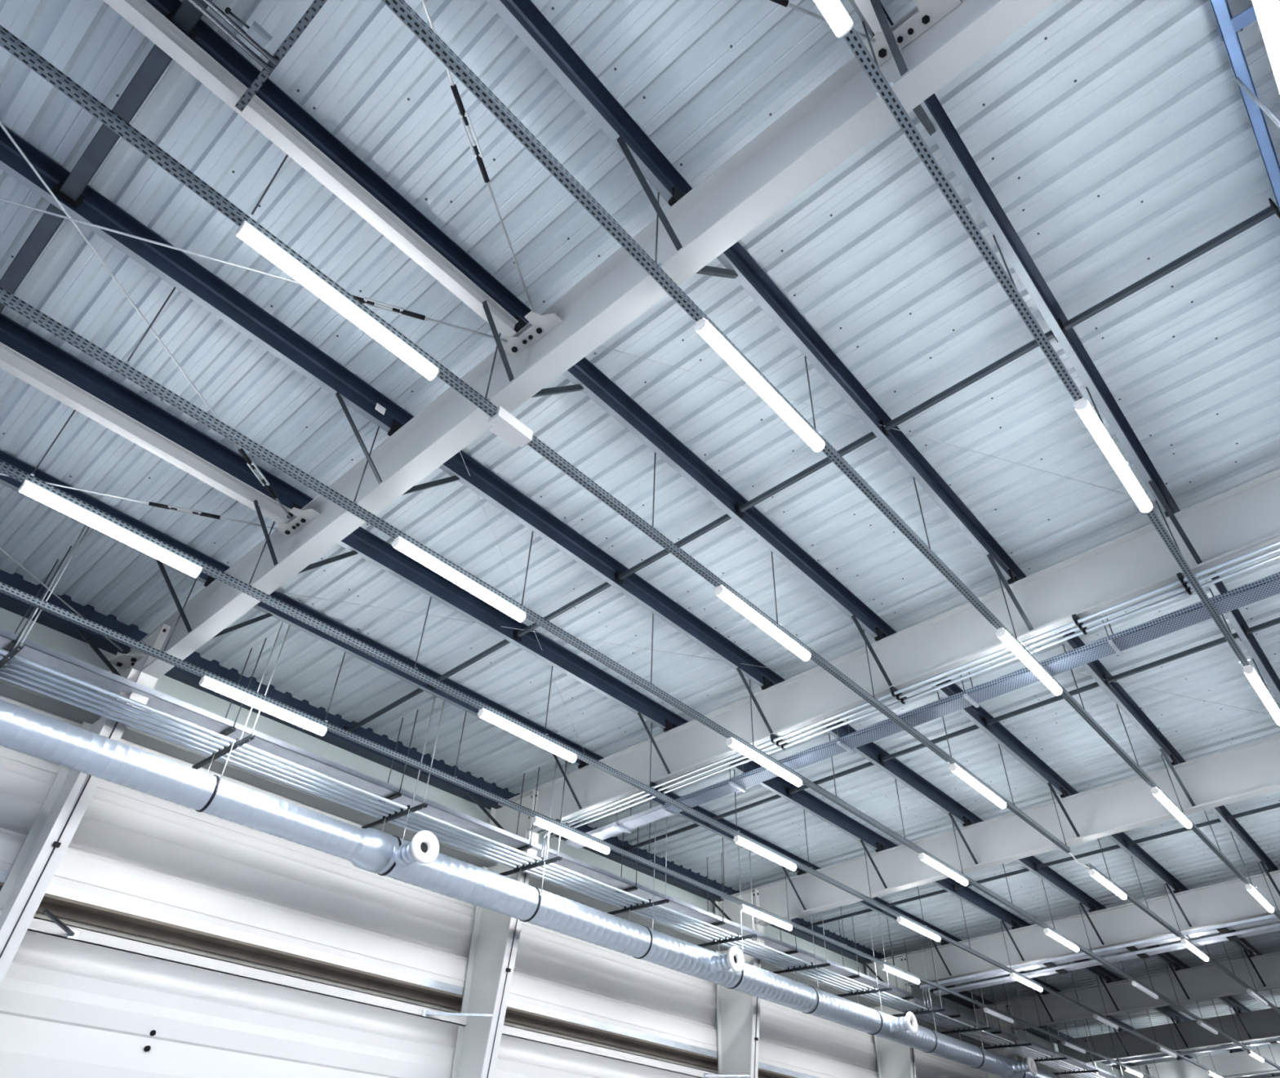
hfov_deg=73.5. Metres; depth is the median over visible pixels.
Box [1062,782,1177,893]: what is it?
purlin
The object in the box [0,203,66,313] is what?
spacer
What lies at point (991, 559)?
brace
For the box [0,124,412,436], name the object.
purlin
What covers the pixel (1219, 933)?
rod
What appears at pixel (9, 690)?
trim
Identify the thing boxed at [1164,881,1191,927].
brace
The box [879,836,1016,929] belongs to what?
roof purlin
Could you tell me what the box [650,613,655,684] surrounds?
rod
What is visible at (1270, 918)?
cable tray
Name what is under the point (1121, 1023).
roof purlin
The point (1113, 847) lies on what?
spacer
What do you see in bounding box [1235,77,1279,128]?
rod
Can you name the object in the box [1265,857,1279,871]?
roof purlin
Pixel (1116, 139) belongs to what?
ceiling
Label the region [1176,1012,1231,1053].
roof purlin
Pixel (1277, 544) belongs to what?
conduit pipe
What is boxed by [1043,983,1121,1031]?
roof purlin
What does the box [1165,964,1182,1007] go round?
rod
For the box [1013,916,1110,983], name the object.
roof purlin
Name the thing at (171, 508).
rod
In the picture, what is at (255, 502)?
brace
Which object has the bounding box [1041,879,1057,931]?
rod
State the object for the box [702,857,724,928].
bracket
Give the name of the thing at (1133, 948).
plate
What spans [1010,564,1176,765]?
purlin
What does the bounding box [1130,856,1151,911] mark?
rod
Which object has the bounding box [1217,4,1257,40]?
tie
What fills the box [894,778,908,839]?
rod
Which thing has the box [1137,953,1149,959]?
plate
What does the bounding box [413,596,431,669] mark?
rod
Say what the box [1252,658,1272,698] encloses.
rod
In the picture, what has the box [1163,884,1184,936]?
rod
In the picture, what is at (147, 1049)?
bolt
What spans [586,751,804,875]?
purlin
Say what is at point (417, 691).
spacer
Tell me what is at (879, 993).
hanger
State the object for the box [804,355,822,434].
rod
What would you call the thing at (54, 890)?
trim
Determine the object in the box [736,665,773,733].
brace
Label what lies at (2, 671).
pipe
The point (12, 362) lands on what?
beam
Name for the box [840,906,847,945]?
rod
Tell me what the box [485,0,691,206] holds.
purlin
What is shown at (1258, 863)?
rod
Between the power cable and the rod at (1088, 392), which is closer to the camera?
the rod at (1088, 392)
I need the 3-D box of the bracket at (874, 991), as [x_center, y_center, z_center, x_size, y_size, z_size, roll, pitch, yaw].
[4.623,8.791,18.264,1.360,1.663,0.042,-28,-48,32]
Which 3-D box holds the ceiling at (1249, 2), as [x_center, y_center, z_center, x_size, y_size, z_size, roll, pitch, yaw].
[16.752,5.939,16.376,0.360,0.040,58.692,-28,-48,32]
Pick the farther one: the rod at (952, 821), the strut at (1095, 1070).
the strut at (1095, 1070)
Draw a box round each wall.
[0,607,1122,1077]
[0,695,986,1077]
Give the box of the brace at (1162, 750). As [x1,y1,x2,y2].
[1159,746,1195,806]
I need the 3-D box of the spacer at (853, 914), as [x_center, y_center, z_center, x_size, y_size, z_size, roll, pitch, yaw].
[4.307,8.203,18.551,1.870,0.243,0.105,-28,-48,32]
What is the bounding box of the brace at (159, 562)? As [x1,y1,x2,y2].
[155,559,191,632]
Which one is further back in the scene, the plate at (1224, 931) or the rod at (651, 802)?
the plate at (1224, 931)
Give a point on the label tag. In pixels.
(379, 408)
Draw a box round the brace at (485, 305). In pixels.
[482,300,514,382]
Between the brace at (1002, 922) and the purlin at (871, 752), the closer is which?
the purlin at (871, 752)
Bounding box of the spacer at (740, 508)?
[736,431,876,517]
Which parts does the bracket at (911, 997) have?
rod, rod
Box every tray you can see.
[0,627,1121,1077]
[565,804,673,849]
[664,572,1279,813]
[920,914,1279,991]
[933,923,1279,996]
[1104,1038,1279,1066]
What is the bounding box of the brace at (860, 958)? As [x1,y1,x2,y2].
[857,955,884,982]
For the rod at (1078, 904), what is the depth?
17.38 m
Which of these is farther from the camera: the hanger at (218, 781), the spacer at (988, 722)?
the spacer at (988, 722)
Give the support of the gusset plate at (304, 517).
attached to the girder at (845, 112)
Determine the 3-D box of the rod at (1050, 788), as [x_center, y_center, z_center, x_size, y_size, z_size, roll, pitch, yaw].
[6.482,4.309,13.281,0.100,0.957,0.024,-28,-48,32]
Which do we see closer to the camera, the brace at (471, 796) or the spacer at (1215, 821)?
the brace at (471, 796)
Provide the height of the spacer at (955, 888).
0.228 m
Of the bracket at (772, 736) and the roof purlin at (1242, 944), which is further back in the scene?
the roof purlin at (1242, 944)
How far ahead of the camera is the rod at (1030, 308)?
6.21 m
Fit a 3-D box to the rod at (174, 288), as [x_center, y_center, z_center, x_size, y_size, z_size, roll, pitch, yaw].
[-3.675,-1.610,6.443,0.100,0.957,0.024,-28,-48,32]
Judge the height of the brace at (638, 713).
0.735 m
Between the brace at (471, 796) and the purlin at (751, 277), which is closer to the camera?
the purlin at (751, 277)
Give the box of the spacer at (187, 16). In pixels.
[164,0,212,39]
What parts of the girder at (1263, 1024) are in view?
plate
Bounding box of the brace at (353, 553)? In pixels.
[297,550,357,573]
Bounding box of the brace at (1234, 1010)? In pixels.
[1232,1007,1251,1039]
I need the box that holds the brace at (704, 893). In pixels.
[701,889,732,921]
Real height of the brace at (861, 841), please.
0.735 m
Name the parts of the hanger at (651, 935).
rod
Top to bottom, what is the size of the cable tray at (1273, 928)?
0.785 m
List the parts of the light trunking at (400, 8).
rod, hanger rod, tube light, tube light, tube light, tube light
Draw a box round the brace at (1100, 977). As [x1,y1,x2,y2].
[1098,975,1119,1011]
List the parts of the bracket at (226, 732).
rod, rod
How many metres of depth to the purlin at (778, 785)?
14.33 m
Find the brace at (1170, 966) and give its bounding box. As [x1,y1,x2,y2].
[1168,962,1189,999]
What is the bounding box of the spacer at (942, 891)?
[879,889,947,911]
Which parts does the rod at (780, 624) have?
rod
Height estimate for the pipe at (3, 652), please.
0.048 m
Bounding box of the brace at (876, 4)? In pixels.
[870,0,908,75]
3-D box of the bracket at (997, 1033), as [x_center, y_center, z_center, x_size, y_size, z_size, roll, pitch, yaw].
[9.143,12.359,22.633,0.510,1.270,0.060,-28,-48,32]
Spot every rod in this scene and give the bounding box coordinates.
[0,120,291,519]
[0,197,507,342]
[0,473,277,529]
[0,547,123,651]
[124,287,175,364]
[163,579,196,653]
[248,521,275,586]
[324,652,345,722]
[353,426,379,504]
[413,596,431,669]
[421,0,534,311]
[453,711,466,777]
[484,333,500,400]
[521,531,533,606]
[544,666,552,735]
[560,760,566,823]
[648,801,652,861]
[649,722,653,788]
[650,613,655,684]
[652,453,657,529]
[722,836,727,893]
[733,769,739,831]
[749,679,757,747]
[769,0,875,41]
[771,551,782,626]
[784,867,791,921]
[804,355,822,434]
[804,811,812,868]
[828,733,839,798]
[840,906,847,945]
[862,629,879,700]
[864,849,874,899]
[886,917,896,966]
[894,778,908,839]
[912,477,937,553]
[917,886,927,926]
[928,937,937,984]
[937,692,955,759]
[951,821,966,875]
[960,898,973,949]
[992,235,1032,317]
[997,575,1022,644]
[998,744,1017,808]
[1000,921,1011,968]
[1002,863,1015,905]
[1031,989,1043,1029]
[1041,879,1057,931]
[1049,788,1070,848]
[1062,644,1090,714]
[1078,903,1094,954]
[1085,386,1128,463]
[1096,977,1110,1018]
[1097,839,1114,881]
[1115,704,1144,770]
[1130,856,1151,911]
[1140,948,1153,989]
[1155,500,1197,579]
[1160,754,1188,817]
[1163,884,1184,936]
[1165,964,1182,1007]
[1204,810,1226,855]
[1208,588,1249,663]
[1211,999,1226,1034]
[1218,933,1237,977]
[1228,1006,1244,1045]
[1230,831,1257,888]
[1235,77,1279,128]
[1240,950,1260,994]
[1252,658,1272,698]
[1257,862,1279,913]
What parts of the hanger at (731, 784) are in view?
rail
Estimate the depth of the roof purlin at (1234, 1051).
29.68 m
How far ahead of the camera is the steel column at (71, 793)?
8.72 m
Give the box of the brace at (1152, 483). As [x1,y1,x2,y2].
[1148,477,1202,564]
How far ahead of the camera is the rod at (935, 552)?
8.06 m
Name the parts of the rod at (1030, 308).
rod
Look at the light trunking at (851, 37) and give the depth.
5.75 m
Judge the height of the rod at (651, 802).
0.957 m
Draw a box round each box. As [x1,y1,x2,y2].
[224,6,272,48]
[488,406,533,448]
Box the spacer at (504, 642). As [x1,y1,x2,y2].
[427,640,510,689]
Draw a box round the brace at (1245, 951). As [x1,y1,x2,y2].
[1243,948,1266,986]
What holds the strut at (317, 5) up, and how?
attached to the beam at (140, 14)
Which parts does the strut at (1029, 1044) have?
rod, rod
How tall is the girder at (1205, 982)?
1.960 m
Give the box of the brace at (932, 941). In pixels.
[930,938,951,976]
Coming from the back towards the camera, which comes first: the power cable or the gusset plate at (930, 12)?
the power cable
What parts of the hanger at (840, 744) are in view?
rail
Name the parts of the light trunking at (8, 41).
hanger rod, tube light, tube light, tube light, tube light, tube light, tube light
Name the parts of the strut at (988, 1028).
rod, rod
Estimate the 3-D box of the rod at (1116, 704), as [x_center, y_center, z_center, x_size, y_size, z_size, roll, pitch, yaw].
[6.472,2.621,11.363,0.100,0.957,0.024,-28,-48,32]
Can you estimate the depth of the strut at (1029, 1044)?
21.79 m
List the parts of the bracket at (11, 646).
rod, rod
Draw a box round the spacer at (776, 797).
[705,795,781,826]
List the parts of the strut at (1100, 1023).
rod, rod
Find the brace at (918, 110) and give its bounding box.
[912,104,935,135]
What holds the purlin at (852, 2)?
on the girder at (845, 112)
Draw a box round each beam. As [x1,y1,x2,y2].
[0,342,290,524]
[102,0,518,337]
[853,0,891,34]
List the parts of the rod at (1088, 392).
rod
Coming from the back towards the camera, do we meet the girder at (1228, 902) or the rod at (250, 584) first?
the girder at (1228, 902)
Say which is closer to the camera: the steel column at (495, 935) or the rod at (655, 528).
the rod at (655, 528)
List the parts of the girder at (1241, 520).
plate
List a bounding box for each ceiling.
[0,0,1279,1077]
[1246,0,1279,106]
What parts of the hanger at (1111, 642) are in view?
rod, rail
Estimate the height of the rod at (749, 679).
0.957 m
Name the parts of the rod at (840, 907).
rod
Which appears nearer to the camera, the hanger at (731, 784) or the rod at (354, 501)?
the rod at (354, 501)
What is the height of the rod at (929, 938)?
0.957 m
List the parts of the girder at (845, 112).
plate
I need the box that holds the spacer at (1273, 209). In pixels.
[1057,198,1279,337]
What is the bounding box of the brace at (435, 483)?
[401,475,459,495]
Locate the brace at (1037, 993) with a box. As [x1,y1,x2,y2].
[1035,990,1053,1022]
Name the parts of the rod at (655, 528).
rod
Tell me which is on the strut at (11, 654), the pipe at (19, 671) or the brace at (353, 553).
the pipe at (19, 671)
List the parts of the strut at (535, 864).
rod, rod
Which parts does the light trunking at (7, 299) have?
tube light, tube light, tube light, tube light, tube light, tube light, tube light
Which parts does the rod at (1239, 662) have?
rod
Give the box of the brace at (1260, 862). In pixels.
[1259,859,1279,896]
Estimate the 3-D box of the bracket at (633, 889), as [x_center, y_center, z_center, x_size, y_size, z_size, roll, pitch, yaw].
[-0.230,5.345,14.561,0.510,1.270,0.060,-28,-48,32]
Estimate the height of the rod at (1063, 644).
0.957 m
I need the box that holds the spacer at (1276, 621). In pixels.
[1241,617,1279,639]
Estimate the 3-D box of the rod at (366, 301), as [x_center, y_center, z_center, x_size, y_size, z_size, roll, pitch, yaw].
[-4.239,-2.323,6.053,6.724,0.200,0.062,14,-41,-14]
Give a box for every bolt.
[143,1045,151,1052]
[150,1030,155,1036]
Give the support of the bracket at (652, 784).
attached to the girder at (1241, 520)
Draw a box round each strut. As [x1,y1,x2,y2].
[0,525,89,668]
[42,909,79,940]
[191,622,290,769]
[235,0,327,111]
[361,696,444,828]
[422,1009,492,1017]
[499,755,567,876]
[607,804,669,915]
[697,844,756,947]
[703,1073,750,1077]
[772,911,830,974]
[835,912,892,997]
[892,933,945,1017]
[939,980,991,1034]
[983,975,1031,1049]
[1018,992,1066,1062]
[1053,1020,1098,1075]
[1099,1022,1123,1077]
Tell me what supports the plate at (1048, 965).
attached to the cable tray at (1270, 918)
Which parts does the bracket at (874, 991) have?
rod, rod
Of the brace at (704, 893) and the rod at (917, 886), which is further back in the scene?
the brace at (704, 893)
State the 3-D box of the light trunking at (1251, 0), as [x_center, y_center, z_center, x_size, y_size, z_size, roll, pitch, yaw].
[15.015,6.061,14.594,0.060,0.063,54.500,-28,-48,32]
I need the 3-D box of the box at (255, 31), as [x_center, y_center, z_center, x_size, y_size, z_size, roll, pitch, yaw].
[-2.347,-3.078,5.132,0.075,0.056,0.267,-28,-48,32]
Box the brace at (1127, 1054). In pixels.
[1112,1027,1129,1056]
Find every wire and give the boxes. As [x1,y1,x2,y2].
[274,591,786,671]
[459,451,585,754]
[600,345,1155,502]
[1005,658,1270,715]
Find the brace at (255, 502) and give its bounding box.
[253,499,277,565]
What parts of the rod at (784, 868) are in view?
rod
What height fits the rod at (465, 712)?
0.957 m
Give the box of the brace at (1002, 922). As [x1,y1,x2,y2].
[1000,920,1024,961]
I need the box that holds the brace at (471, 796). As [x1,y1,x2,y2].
[466,791,504,830]
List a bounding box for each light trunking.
[0,24,1279,1014]
[0,287,1279,1070]
[0,409,1226,1077]
[0,582,1155,1077]
[382,0,1279,919]
[813,0,1279,726]
[1251,0,1279,94]
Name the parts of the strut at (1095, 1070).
rod, rod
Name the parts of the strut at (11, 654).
rod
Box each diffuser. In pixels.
[1125,1068,1142,1077]
[1209,1072,1221,1077]
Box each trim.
[0,569,1136,1071]
[0,667,1087,1077]
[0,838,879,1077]
[0,871,819,1077]
[0,909,723,1077]
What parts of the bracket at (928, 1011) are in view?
rod, rod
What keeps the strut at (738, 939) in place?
hanging from the ceiling at (1116, 139)
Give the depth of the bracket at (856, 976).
18.32 m
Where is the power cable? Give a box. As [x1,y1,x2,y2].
[1068,853,1089,868]
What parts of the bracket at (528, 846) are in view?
rod, rod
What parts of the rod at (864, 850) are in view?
rod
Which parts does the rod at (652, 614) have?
rod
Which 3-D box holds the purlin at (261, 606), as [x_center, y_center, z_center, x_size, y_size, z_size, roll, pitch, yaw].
[-2.759,1.911,11.330,0.128,0.294,5.930,-28,-48,32]
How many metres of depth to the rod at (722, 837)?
14.64 m
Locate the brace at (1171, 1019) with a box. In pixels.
[1170,1017,1188,1048]
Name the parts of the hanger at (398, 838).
rod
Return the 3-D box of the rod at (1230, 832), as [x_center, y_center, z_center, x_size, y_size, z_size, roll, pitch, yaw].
[10.284,5.474,14.646,0.100,0.957,0.024,-28,-48,32]
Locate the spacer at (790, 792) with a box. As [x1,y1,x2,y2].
[786,762,874,797]
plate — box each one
[108,653,145,671]
[276,507,319,537]
[502,311,562,357]
[866,0,961,66]
[1043,963,1056,968]
[1055,969,1067,974]
[1125,946,1139,951]
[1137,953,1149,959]
[1217,928,1230,933]
[1226,936,1239,942]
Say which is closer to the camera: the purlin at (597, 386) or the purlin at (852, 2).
the purlin at (852, 2)
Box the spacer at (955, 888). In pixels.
[952,868,1029,893]
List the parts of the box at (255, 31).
knob, stem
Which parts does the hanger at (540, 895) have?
rod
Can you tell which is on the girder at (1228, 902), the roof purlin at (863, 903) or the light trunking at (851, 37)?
the roof purlin at (863, 903)
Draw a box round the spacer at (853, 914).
[800,909,872,928]
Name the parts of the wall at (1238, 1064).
plate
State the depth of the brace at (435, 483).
7.99 m
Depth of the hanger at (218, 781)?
9.16 m
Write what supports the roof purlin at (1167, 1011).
on the girder at (1205, 982)
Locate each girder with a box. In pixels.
[121,0,1057,719]
[497,468,1279,869]
[720,734,1279,955]
[871,870,1279,1012]
[978,952,1279,1052]
[1057,1007,1279,1077]
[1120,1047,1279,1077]
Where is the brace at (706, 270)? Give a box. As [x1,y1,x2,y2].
[696,265,737,279]
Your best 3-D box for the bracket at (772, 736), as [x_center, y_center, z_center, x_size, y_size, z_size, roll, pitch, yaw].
[1.754,2.569,10.803,0.040,0.105,0.330,-28,-48,32]
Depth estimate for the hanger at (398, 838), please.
10.54 m
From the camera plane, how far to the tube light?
4.41 m
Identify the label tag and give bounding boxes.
[374,403,386,415]
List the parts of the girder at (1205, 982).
plate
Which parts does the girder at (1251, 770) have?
plate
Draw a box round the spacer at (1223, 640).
[1103,632,1241,687]
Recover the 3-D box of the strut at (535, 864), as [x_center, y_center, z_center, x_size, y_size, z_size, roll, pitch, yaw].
[-1.599,4.135,12.905,1.360,1.663,0.042,-28,-48,32]
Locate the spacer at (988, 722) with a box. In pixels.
[983,682,1099,728]
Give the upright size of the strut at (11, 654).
1.663 m
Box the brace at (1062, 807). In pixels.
[1047,781,1079,837]
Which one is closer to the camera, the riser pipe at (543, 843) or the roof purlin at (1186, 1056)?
the riser pipe at (543, 843)
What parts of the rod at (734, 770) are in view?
rod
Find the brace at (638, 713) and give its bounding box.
[637,710,671,773]
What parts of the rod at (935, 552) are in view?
rod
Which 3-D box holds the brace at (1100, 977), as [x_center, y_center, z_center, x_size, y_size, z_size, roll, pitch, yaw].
[11.923,11.543,21.794,0.675,0.735,0.045,33,-48,-32]
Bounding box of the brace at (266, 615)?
[211,613,272,639]
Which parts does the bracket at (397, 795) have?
rod, rod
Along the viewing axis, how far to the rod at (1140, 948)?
19.51 m
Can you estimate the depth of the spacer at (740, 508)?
8.47 m
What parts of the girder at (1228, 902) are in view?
plate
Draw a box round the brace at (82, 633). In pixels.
[75,626,121,676]
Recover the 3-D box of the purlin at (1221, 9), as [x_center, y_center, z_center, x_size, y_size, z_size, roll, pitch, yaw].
[4.807,-2.512,6.388,0.128,0.294,5.930,-28,-48,32]
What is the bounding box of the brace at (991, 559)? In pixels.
[986,551,1033,631]
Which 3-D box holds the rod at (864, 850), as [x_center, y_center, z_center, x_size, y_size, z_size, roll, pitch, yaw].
[3.960,5.784,14.928,0.100,0.957,0.024,-28,-48,32]
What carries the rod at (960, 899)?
hanging from the roof purlin at (966, 895)
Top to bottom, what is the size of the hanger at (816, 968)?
0.763 m
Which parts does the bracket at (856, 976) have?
rod, rod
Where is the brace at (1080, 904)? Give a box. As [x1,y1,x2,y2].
[1079,901,1104,945]
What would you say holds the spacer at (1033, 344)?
attached to the purlin at (751, 277)
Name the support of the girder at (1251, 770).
on the steel column at (738, 1013)
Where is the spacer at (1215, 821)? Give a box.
[1124,818,1221,848]
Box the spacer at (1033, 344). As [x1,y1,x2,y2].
[880,329,1057,436]
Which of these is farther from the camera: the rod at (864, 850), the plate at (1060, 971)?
the plate at (1060, 971)
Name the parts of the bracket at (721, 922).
rod, rod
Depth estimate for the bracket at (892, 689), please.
9.93 m
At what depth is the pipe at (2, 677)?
11.15 m
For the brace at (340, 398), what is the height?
0.735 m
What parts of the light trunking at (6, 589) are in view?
tube light, tube light, tube light, tube light, tube light, tube light, tube light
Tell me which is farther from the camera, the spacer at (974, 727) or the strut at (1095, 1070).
the strut at (1095, 1070)
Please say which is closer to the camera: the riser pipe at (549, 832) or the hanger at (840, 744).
the hanger at (840, 744)
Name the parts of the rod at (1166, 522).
rod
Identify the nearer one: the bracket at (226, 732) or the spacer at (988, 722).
the bracket at (226, 732)
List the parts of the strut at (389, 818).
rod, rod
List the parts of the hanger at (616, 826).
rail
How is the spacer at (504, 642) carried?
attached to the purlin at (261, 606)
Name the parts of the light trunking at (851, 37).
tube light, rod, hanger rod, tube light, tube light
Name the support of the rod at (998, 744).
hanging from the purlin at (997, 732)
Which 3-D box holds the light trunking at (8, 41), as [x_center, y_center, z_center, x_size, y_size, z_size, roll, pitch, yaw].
[11.247,7.939,17.337,0.100,1.117,54.499,-28,-48,32]
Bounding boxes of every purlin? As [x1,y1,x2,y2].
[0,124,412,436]
[0,313,311,519]
[0,450,228,586]
[146,0,532,332]
[224,566,591,768]
[306,497,675,732]
[407,415,773,690]
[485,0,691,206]
[561,357,884,641]
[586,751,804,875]
[671,714,882,852]
[684,187,1016,584]
[768,671,968,826]
[801,860,946,945]
[848,0,893,37]
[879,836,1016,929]
[880,622,1066,798]
[890,22,1173,517]
[943,933,1045,995]
[965,811,1093,912]
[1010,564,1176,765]
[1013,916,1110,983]
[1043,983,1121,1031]
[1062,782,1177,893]
[1089,898,1178,971]
[1106,971,1178,1022]
[1118,1022,1179,1060]
[1164,496,1279,703]
[1170,749,1271,872]
[1173,879,1253,957]
[1174,959,1240,1013]
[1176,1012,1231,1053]
[1177,1051,1192,1060]
[1209,0,1279,211]
[1229,1044,1274,1077]
[1236,1003,1279,1039]
[1248,945,1262,956]
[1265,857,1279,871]
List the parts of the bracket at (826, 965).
rod, rod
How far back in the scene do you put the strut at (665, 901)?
13.75 m
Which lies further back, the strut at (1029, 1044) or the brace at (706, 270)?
the strut at (1029, 1044)
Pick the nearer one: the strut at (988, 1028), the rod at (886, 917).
the rod at (886, 917)
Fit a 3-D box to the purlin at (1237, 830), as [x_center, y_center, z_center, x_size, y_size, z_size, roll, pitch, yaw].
[10.102,4.812,14.768,0.128,0.294,5.930,-28,-48,32]
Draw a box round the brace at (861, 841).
[859,838,887,888]
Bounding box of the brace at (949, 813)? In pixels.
[948,811,977,864]
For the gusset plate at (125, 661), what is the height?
0.040 m
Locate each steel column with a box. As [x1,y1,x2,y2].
[0,626,161,985]
[451,794,532,1077]
[715,891,760,1077]
[865,956,915,1077]
[973,1003,1018,1077]
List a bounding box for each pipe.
[0,648,1105,1077]
[0,655,1099,1077]
[0,667,1088,1077]
[0,673,1084,1077]
[1,663,1093,1077]
[186,0,272,73]
[202,0,279,66]
[537,541,1279,834]
[540,831,547,857]
[542,547,1279,835]
[543,831,550,860]
[546,831,551,859]
[550,554,1279,838]
[922,990,925,1008]
[925,989,928,1008]
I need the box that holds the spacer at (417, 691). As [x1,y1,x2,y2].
[342,688,423,732]
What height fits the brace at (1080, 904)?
0.735 m
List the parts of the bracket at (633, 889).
rod, rod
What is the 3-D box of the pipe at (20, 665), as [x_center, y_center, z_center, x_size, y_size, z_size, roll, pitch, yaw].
[4.320,9.033,17.384,0.048,0.048,46.500,-28,-48,32]
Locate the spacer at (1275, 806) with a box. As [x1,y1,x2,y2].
[1224,803,1279,823]
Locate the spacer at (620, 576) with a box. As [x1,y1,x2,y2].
[616,514,731,585]
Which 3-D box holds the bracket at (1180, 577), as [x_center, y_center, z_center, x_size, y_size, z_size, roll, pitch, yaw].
[5.372,0.454,8.441,0.040,0.105,0.330,-28,-48,32]
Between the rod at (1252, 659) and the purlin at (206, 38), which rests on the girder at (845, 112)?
the purlin at (206, 38)
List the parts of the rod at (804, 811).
rod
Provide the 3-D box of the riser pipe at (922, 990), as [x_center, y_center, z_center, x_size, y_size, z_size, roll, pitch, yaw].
[6.417,10.368,19.298,0.074,0.454,0.037,-1,-39,4]
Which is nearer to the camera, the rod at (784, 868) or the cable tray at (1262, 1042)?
the rod at (784, 868)
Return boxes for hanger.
[195,743,234,812]
[377,809,409,875]
[519,862,545,922]
[614,799,631,834]
[628,903,653,959]
[718,938,743,989]
[728,755,746,792]
[793,968,819,1014]
[835,715,853,753]
[857,992,883,1035]
[922,1013,937,1053]
[959,1031,984,1068]
[960,671,979,707]
[1100,614,1123,656]
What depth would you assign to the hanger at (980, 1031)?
19.90 m
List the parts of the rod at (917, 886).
rod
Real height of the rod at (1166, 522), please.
0.957 m
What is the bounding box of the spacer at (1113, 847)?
[1034,844,1120,871]
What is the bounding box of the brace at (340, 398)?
[335,388,382,484]
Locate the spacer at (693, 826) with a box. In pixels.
[621,823,699,851]
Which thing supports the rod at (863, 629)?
hanging from the purlin at (597, 386)
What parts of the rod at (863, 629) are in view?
rod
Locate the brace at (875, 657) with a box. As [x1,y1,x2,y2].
[851,613,893,686]
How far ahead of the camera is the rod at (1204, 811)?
13.48 m
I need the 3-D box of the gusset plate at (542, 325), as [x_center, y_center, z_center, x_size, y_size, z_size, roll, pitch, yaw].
[-0.893,-1.654,6.828,0.560,0.032,0.220,-28,-48,32]
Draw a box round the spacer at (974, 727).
[879,724,979,765]
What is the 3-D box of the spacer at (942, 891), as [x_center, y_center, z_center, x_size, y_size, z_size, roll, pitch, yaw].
[5.668,7.407,17.662,1.604,0.228,0.105,-28,-48,32]
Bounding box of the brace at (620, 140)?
[617,132,682,250]
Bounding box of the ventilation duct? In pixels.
[0,699,1064,1077]
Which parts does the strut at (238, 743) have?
rod, rod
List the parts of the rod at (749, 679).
rod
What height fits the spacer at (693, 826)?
0.243 m
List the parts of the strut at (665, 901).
rod, rod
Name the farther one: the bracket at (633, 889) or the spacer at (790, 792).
the bracket at (633, 889)
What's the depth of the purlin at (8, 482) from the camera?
8.96 m
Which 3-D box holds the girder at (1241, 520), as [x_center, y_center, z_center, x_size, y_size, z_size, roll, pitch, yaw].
[3.285,1.517,9.877,14.950,1.960,0.200,-28,-48,32]
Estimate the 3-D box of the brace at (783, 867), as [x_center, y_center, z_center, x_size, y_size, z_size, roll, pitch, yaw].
[2.844,6.431,15.884,0.675,0.735,0.045,33,-48,-32]
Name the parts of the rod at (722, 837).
rod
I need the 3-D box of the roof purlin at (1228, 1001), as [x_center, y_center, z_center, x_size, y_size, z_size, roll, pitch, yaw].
[15.398,12.136,23.148,0.128,0.294,5.930,-28,-48,32]
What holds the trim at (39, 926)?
attached to the wall at (122, 828)
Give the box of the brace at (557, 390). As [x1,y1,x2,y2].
[531,384,583,397]
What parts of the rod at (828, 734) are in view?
rod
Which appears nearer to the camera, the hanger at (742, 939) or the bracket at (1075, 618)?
the bracket at (1075, 618)
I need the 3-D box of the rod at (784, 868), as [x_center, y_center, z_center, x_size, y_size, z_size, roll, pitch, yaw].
[2.699,6.521,15.752,0.100,0.957,0.024,-28,-48,32]
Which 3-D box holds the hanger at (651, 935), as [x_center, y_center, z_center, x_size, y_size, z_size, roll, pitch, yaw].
[0.007,6.126,13.351,0.516,0.763,0.030,-28,-48,32]
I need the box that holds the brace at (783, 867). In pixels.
[781,865,805,911]
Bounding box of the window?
[0,882,796,1077]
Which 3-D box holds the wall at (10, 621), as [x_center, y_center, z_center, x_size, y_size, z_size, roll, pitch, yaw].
[7.229,11.803,22.169,0.055,1.300,58.500,-28,-48,32]
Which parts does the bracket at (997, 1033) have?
rod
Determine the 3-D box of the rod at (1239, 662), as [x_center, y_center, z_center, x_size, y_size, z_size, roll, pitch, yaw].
[6.462,0.933,9.444,0.100,0.957,0.024,-28,-48,32]
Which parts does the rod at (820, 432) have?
rod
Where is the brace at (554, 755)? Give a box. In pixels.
[552,753,582,809]
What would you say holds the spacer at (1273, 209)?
attached to the purlin at (946, 136)
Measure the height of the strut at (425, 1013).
0.080 m
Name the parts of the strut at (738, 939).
rod, rod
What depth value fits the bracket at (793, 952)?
16.81 m
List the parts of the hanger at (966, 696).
rail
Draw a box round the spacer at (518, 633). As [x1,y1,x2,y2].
[514,582,611,641]
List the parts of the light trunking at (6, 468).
hanger rod, tube light, tube light, tube light, tube light, tube light, tube light, tube light, tube light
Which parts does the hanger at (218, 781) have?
rod, rod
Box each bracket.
[0,546,71,656]
[208,638,266,742]
[376,709,417,805]
[506,767,539,855]
[613,827,638,895]
[648,782,666,794]
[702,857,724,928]
[769,733,787,750]
[774,921,797,956]
[838,919,860,981]
[889,686,907,704]
[890,938,914,1000]
[939,985,960,1019]
[978,979,1001,1035]
[1071,613,1087,635]
[1176,572,1191,595]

